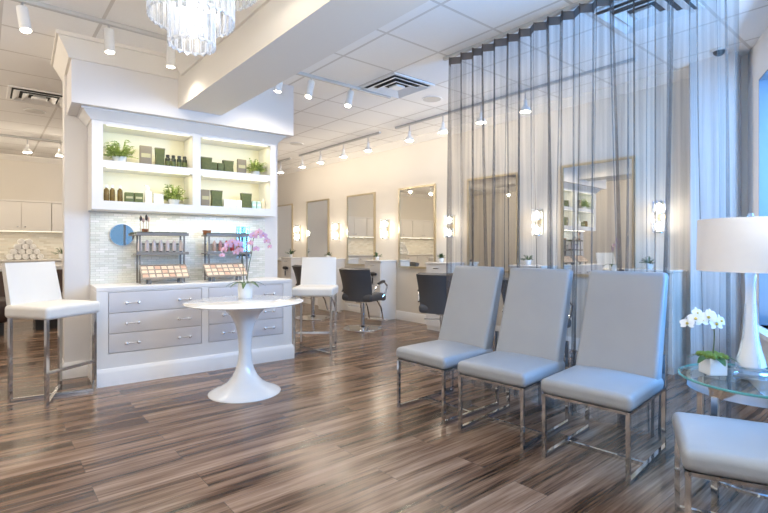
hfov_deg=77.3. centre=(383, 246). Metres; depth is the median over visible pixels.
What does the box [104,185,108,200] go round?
shampoo bottle
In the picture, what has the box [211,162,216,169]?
jar
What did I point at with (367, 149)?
spotlight
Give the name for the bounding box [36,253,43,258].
rolled towel
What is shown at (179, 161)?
bottle
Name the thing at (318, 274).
counter stool
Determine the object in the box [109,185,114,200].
shampoo bottle
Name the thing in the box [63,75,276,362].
wall
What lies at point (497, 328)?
baseboard
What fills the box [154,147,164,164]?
box
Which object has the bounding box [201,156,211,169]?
gift bag
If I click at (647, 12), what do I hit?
ceiling vent
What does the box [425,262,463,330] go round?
tower
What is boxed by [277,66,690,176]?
crown molding
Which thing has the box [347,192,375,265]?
wall mirror
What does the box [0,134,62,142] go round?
track
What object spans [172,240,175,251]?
tube
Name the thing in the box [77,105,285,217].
display cabinet
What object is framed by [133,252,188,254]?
shelf
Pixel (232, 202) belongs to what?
carton
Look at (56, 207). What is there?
upper cabinet
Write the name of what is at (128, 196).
carton
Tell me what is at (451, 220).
wall sconce
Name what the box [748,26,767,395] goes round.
wall
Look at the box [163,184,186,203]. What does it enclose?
potted fern
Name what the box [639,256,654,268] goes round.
potted succulent
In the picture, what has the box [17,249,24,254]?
rolled towel
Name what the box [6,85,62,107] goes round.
ceiling vent
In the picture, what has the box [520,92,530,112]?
spotlight
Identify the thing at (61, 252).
potted fern
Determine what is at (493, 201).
wall mirror
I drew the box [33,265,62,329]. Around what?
station
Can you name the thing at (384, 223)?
wall sconce
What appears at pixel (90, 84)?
wall
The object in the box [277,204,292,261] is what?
wall mirror
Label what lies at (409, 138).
spotlight
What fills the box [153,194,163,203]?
carton
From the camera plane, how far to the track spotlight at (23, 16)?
3.32 m
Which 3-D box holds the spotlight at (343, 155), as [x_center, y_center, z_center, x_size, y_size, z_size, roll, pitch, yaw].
[-0.675,-1.601,7.983,0.124,0.219,0.124,0,0,-40]
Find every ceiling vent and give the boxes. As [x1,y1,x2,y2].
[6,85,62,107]
[359,72,434,98]
[588,0,704,35]
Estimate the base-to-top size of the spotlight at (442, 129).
0.219 m
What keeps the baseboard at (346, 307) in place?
attached to the wall at (557, 135)
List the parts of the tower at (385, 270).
drawer, door, drawer, drawer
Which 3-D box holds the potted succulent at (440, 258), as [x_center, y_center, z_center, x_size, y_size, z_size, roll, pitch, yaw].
[0.829,0.154,6.948,0.121,0.130,0.118,0,0,15]
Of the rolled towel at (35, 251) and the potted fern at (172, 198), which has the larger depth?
the rolled towel at (35, 251)
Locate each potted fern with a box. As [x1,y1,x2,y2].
[53,247,62,258]
[103,140,138,161]
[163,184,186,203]
[245,158,266,173]
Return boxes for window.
[757,69,767,341]
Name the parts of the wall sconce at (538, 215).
bulb, bulb, plate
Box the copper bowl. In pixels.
[202,230,210,234]
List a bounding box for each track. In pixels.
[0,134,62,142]
[11,0,179,43]
[295,72,390,98]
[299,132,380,156]
[395,57,636,128]
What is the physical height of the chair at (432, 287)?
0.901 m
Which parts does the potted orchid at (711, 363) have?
flower, flower, flower, stem, flower, pot, flower, flower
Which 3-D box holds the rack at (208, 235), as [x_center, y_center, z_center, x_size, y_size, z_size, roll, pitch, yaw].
[-1.675,0.106,5.107,0.470,0.488,0.188,0,0,-37]
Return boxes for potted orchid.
[219,228,271,298]
[679,307,739,375]
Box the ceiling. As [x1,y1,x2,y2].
[0,0,767,171]
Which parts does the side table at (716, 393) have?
leg, leg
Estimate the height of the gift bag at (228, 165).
0.135 m
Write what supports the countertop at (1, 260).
on the base cabinet
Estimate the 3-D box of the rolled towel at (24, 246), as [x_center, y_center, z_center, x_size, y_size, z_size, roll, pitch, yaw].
[-6.701,-0.005,8.957,0.112,0.110,0.300,0,0,-40]
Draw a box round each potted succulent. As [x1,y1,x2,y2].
[373,252,381,259]
[438,253,443,261]
[521,255,532,264]
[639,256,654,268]
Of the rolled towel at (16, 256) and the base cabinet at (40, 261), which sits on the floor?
the base cabinet at (40, 261)
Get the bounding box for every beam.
[175,0,269,75]
[178,0,428,114]
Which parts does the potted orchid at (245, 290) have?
flower, flower, pot, stem, flower, flower, flower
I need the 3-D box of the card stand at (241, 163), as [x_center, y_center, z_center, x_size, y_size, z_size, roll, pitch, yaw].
[-1.527,-0.857,5.147,0.095,0.165,0.031,0,0,-37]
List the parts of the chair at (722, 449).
leg, leg, floor rail, seat rail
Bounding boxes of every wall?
[0,159,62,258]
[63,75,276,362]
[67,58,293,140]
[277,54,747,379]
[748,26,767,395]
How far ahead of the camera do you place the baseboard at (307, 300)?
10.12 m
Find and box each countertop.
[0,259,62,261]
[90,277,291,291]
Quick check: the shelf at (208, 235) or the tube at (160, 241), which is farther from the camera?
the shelf at (208, 235)
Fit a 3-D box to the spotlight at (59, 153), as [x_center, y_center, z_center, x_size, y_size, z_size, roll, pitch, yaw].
[-5.314,-1.601,7.874,0.124,0.219,0.124,0,0,-40]
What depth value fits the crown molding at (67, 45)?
4.14 m
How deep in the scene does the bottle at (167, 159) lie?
4.68 m
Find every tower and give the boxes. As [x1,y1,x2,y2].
[281,257,304,302]
[318,258,344,310]
[364,260,396,319]
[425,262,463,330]
[509,264,556,269]
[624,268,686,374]
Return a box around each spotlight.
[16,2,31,32]
[23,139,31,152]
[56,143,62,156]
[104,25,114,53]
[166,44,175,67]
[274,82,282,92]
[299,156,305,167]
[305,78,314,98]
[317,151,323,163]
[340,144,346,157]
[345,88,353,107]
[364,137,371,151]
[405,125,413,141]
[438,116,447,133]
[476,105,485,123]
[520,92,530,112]
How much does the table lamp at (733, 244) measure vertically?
0.808 m
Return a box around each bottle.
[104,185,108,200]
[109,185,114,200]
[117,186,122,200]
[144,185,151,202]
[165,155,169,165]
[171,155,175,166]
[177,156,181,166]
[182,156,186,167]
[261,199,264,208]
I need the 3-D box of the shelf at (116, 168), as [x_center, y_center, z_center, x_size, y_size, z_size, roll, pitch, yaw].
[-2.284,-0.743,4.615,0.765,0.062,0.332,0,0,-37]
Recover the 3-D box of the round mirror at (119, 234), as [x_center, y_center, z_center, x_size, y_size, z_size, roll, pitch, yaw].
[-2.527,-0.117,4.630,0.216,0.216,0.020,0,0,-37]
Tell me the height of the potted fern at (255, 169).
0.192 m
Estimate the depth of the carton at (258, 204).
5.24 m
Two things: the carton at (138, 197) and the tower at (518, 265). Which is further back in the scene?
the tower at (518, 265)
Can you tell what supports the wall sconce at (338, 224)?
attached to the wall at (557, 135)
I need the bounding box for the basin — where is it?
[55,265,62,269]
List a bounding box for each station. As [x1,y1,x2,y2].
[0,266,6,334]
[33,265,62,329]
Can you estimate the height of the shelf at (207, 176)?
0.062 m
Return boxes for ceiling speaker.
[24,108,45,113]
[289,142,302,145]
[422,96,441,102]
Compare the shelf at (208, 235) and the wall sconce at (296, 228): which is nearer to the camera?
the shelf at (208, 235)
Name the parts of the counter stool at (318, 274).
leg, leg, seat, backrest, leg, leg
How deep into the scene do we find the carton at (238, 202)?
5.10 m
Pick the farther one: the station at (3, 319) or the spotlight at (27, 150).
the spotlight at (27, 150)
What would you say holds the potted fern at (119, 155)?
on the display cabinet at (191, 140)
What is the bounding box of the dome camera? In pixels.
[710,46,727,56]
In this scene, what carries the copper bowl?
on the tray
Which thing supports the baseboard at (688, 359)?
attached to the wall at (557, 135)
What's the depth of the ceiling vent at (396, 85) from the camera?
5.16 m
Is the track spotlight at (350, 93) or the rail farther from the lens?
the track spotlight at (350, 93)
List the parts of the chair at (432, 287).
seat, backrest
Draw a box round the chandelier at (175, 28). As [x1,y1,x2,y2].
[146,0,257,55]
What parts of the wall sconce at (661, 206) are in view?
bulb, bulb, plate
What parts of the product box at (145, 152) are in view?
label panel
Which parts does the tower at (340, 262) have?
door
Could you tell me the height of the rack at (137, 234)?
0.488 m
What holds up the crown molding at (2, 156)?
attached to the wall at (21, 180)
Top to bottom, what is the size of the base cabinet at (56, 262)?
0.930 m
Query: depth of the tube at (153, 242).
4.66 m
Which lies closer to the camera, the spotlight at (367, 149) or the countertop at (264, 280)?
the countertop at (264, 280)
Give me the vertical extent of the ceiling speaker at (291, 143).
0.008 m
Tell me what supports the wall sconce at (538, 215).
attached to the wall at (557, 135)
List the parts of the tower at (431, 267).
door, drawer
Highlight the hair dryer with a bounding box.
[370,272,376,283]
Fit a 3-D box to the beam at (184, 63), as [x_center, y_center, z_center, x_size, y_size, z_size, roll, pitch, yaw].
[-0.330,-1.653,2.493,0.110,0.175,4.850,0,0,-40]
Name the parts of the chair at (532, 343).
leg, floor rail, seat rail, leg, seat, leg, seat rail, backrest, floor rail, leg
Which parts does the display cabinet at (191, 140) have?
panel, panel, crown moulding, panel, panel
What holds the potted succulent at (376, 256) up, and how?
on the tower at (385, 270)
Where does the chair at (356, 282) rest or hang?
on the floor
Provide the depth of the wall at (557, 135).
5.98 m
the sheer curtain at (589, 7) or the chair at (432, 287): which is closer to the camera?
the sheer curtain at (589, 7)
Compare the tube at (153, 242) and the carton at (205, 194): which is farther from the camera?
the carton at (205, 194)
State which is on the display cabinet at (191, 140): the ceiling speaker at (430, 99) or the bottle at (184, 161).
the bottle at (184, 161)
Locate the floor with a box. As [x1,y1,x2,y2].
[0,303,767,512]
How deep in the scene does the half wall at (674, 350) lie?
4.55 m
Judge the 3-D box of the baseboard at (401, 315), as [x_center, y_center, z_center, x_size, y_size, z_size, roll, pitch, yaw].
[0.535,1.127,7.614,0.016,0.145,1.040,0,0,-40]
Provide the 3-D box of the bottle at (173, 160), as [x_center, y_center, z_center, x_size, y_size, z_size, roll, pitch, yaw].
[-2.077,-0.838,4.734,0.049,0.128,0.049,0,0,-37]
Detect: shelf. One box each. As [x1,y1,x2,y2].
[103,160,192,177]
[133,232,188,235]
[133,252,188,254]
[201,169,269,183]
[201,233,248,236]
[201,251,250,253]
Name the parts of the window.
sill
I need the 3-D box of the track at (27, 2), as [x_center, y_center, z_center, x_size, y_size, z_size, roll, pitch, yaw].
[-2.436,-1.725,3.438,1.870,0.028,0.035,0,0,-40]
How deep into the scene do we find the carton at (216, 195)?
4.96 m
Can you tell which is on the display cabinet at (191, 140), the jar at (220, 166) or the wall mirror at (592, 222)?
the jar at (220, 166)
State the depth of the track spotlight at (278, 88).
4.61 m
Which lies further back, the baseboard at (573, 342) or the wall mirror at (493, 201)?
the wall mirror at (493, 201)
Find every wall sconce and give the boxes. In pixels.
[294,226,300,240]
[332,223,339,239]
[381,220,388,238]
[448,216,454,235]
[532,210,542,235]
[652,201,665,232]
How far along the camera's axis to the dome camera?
4.19 m
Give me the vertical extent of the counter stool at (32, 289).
1.076 m
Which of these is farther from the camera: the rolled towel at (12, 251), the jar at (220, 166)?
the rolled towel at (12, 251)
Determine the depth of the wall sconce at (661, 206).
4.84 m
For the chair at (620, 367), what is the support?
on the floor
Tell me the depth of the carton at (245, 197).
5.15 m
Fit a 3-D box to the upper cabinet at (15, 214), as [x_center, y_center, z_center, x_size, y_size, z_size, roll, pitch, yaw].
[-6.819,-0.588,9.019,0.918,0.575,0.410,0,0,-40]
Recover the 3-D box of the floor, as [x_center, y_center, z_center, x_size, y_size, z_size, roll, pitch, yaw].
[-1.535,1.250,4.255,7.900,0.100,14.900,0,0,-40]
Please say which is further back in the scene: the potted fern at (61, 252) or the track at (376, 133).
the potted fern at (61, 252)
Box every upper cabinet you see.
[0,199,51,230]
[51,201,62,231]
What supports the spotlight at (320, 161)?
hanging from the track at (376, 133)
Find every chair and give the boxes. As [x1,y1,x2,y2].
[292,265,340,320]
[339,268,387,331]
[396,265,503,424]
[416,272,451,333]
[458,268,572,450]
[501,277,574,357]
[541,270,668,485]
[672,412,767,512]
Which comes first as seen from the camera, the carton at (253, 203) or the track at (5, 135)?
the carton at (253, 203)
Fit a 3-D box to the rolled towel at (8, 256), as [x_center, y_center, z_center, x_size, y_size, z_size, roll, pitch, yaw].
[-6.873,0.179,8.813,0.112,0.110,0.300,0,0,-40]
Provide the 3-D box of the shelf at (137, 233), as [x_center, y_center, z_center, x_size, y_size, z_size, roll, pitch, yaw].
[-2.190,-0.124,4.719,0.470,0.028,0.188,0,0,-37]
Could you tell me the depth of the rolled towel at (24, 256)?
8.84 m
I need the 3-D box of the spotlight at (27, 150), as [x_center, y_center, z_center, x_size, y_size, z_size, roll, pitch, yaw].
[-5.644,-1.601,7.598,0.124,0.219,0.124,0,0,-40]
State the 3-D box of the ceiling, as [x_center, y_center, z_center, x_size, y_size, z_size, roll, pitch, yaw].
[-1.535,-1.790,4.255,7.900,0.100,14.900,0,0,-40]
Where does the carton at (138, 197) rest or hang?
on the display cabinet at (191, 140)
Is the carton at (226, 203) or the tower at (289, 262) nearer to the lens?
the carton at (226, 203)
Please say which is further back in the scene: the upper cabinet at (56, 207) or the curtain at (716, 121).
the upper cabinet at (56, 207)
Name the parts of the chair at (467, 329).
leg, seat rail, floor rail, leg, seat, seat rail, leg, floor rail, backrest, leg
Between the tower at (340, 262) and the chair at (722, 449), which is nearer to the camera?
the chair at (722, 449)
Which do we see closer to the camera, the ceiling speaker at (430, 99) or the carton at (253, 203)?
the carton at (253, 203)
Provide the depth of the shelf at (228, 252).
5.03 m
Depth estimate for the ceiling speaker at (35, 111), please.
6.14 m
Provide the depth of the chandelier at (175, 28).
2.61 m
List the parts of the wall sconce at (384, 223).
plate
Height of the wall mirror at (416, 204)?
1.305 m
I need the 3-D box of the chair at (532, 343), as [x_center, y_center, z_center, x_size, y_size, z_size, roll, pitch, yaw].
[0.902,0.677,3.240,0.718,1.045,0.496,0,0,-45]
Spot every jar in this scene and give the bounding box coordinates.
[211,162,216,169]
[217,163,223,170]
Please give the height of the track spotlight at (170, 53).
0.214 m
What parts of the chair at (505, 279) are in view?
backrest, arm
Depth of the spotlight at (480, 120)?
5.76 m
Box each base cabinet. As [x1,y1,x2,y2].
[0,261,51,265]
[55,261,62,264]
[88,283,293,387]
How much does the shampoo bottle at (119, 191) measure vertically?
0.155 m
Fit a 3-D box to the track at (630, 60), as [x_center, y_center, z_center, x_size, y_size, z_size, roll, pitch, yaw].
[1.243,-1.725,5.687,0.035,0.028,3.335,0,0,-40]
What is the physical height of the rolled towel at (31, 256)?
0.110 m
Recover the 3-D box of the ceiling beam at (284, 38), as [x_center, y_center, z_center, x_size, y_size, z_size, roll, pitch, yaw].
[-0.186,-1.518,2.718,0.400,0.445,5.110,0,0,-40]
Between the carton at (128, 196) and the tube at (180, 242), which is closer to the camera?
the carton at (128, 196)
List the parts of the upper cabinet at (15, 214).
door, cornice, door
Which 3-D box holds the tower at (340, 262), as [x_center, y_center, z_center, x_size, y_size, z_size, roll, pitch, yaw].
[-1.024,0.710,9.204,0.365,0.981,0.450,0,0,-40]
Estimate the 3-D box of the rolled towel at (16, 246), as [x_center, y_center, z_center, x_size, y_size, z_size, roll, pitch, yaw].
[-6.787,-0.005,8.885,0.112,0.110,0.300,0,0,-40]
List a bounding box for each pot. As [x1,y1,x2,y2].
[112,156,126,161]
[168,199,179,203]
[525,260,530,264]
[645,263,653,268]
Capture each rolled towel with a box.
[6,254,13,259]
[9,249,17,254]
[13,244,21,249]
[13,254,21,259]
[17,239,24,244]
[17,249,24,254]
[21,244,28,249]
[21,254,28,259]
[25,239,32,244]
[25,249,32,254]
[29,244,36,249]
[29,254,36,258]
[33,249,39,254]
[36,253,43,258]
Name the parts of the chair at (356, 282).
backrest, plate, seat, footrest arm, arm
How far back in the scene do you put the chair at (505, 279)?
4.72 m
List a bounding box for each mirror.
[109,224,133,245]
[236,226,249,258]
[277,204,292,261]
[306,199,328,256]
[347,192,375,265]
[398,184,435,268]
[467,172,518,272]
[561,155,635,276]
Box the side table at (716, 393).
[678,363,767,506]
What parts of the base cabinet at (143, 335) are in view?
drawer, drawer, drawer, drawer, drawer, drawer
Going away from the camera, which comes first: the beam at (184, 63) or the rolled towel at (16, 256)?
the beam at (184, 63)
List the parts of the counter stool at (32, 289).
leg, backrest, leg, seat, leg, leg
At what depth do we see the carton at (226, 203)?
5.03 m
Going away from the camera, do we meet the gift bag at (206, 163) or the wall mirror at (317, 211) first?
the gift bag at (206, 163)
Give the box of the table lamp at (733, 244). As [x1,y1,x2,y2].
[696,216,767,368]
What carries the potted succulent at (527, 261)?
on the tower at (518, 265)
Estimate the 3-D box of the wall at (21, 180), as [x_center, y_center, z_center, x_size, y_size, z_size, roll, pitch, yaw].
[-6.243,-0.270,9.891,7.500,2.940,0.214,0,0,-40]
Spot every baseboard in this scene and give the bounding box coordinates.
[62,358,88,378]
[305,297,317,304]
[344,302,360,312]
[396,310,425,323]
[494,325,499,335]
[566,336,579,350]
[686,354,690,369]
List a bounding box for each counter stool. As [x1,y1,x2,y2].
[1,261,99,406]
[292,257,337,354]
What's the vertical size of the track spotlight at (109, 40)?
0.214 m
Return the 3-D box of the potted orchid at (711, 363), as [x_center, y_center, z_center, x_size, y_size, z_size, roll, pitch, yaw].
[1.641,0.470,2.406,0.226,0.340,0.258,0,0,44]
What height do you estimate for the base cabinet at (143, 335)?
0.815 m
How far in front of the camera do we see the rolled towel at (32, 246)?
8.91 m
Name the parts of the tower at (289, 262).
drawer, drawer, drawer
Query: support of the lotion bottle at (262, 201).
on the display cabinet at (191, 140)
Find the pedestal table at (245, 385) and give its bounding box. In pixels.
[182,295,303,402]
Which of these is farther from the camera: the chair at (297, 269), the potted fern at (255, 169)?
the chair at (297, 269)
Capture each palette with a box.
[139,264,189,283]
[203,263,247,281]
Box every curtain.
[447,0,737,438]
[691,51,740,381]
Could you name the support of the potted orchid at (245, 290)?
on the pedestal table at (245, 385)
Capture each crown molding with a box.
[0,153,62,164]
[51,29,178,82]
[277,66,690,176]
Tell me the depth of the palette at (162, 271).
4.59 m
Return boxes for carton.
[124,192,133,201]
[134,193,142,201]
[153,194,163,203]
[223,199,229,206]
[230,200,235,206]
[236,200,241,206]
[251,201,255,207]
[256,201,260,207]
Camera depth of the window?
3.99 m
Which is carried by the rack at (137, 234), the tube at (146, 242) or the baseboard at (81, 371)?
the tube at (146, 242)
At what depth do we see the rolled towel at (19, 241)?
8.81 m
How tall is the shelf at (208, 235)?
0.028 m
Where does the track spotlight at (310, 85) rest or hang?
hanging from the track at (303, 74)
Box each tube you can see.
[145,240,148,251]
[152,240,155,251]
[159,240,162,251]
[165,240,169,251]
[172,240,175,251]
[179,240,182,251]
[212,241,216,251]
[218,241,221,251]
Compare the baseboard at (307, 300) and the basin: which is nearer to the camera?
the basin
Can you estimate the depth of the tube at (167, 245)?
4.74 m
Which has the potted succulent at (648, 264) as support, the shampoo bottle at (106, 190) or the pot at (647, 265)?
the pot at (647, 265)
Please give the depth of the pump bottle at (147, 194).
4.57 m
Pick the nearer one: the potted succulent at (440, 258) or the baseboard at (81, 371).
the baseboard at (81, 371)
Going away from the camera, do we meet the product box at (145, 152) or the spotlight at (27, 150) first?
the product box at (145, 152)
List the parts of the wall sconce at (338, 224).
plate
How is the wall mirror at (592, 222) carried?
attached to the wall at (557, 135)
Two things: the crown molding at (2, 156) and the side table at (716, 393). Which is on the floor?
the side table at (716, 393)
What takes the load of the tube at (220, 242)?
on the rack at (208, 235)
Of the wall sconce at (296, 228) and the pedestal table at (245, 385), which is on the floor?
the pedestal table at (245, 385)
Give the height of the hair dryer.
0.193 m
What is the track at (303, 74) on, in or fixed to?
attached to the ceiling
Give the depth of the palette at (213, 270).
4.94 m
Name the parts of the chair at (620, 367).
leg, floor rail, seat rail, leg, seat, backrest, leg, seat rail, floor rail, leg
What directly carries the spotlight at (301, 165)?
hanging from the track at (376, 133)
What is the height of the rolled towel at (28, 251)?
0.110 m
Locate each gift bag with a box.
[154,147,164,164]
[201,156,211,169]
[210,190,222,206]
[222,160,233,171]
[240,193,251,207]
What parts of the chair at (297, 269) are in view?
backrest, plate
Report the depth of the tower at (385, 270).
7.92 m
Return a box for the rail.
[443,0,594,60]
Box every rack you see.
[133,232,188,283]
[201,233,250,280]
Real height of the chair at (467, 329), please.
1.045 m
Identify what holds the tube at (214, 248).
on the rack at (208, 235)
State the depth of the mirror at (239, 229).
5.35 m
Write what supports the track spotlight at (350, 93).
hanging from the track at (303, 74)

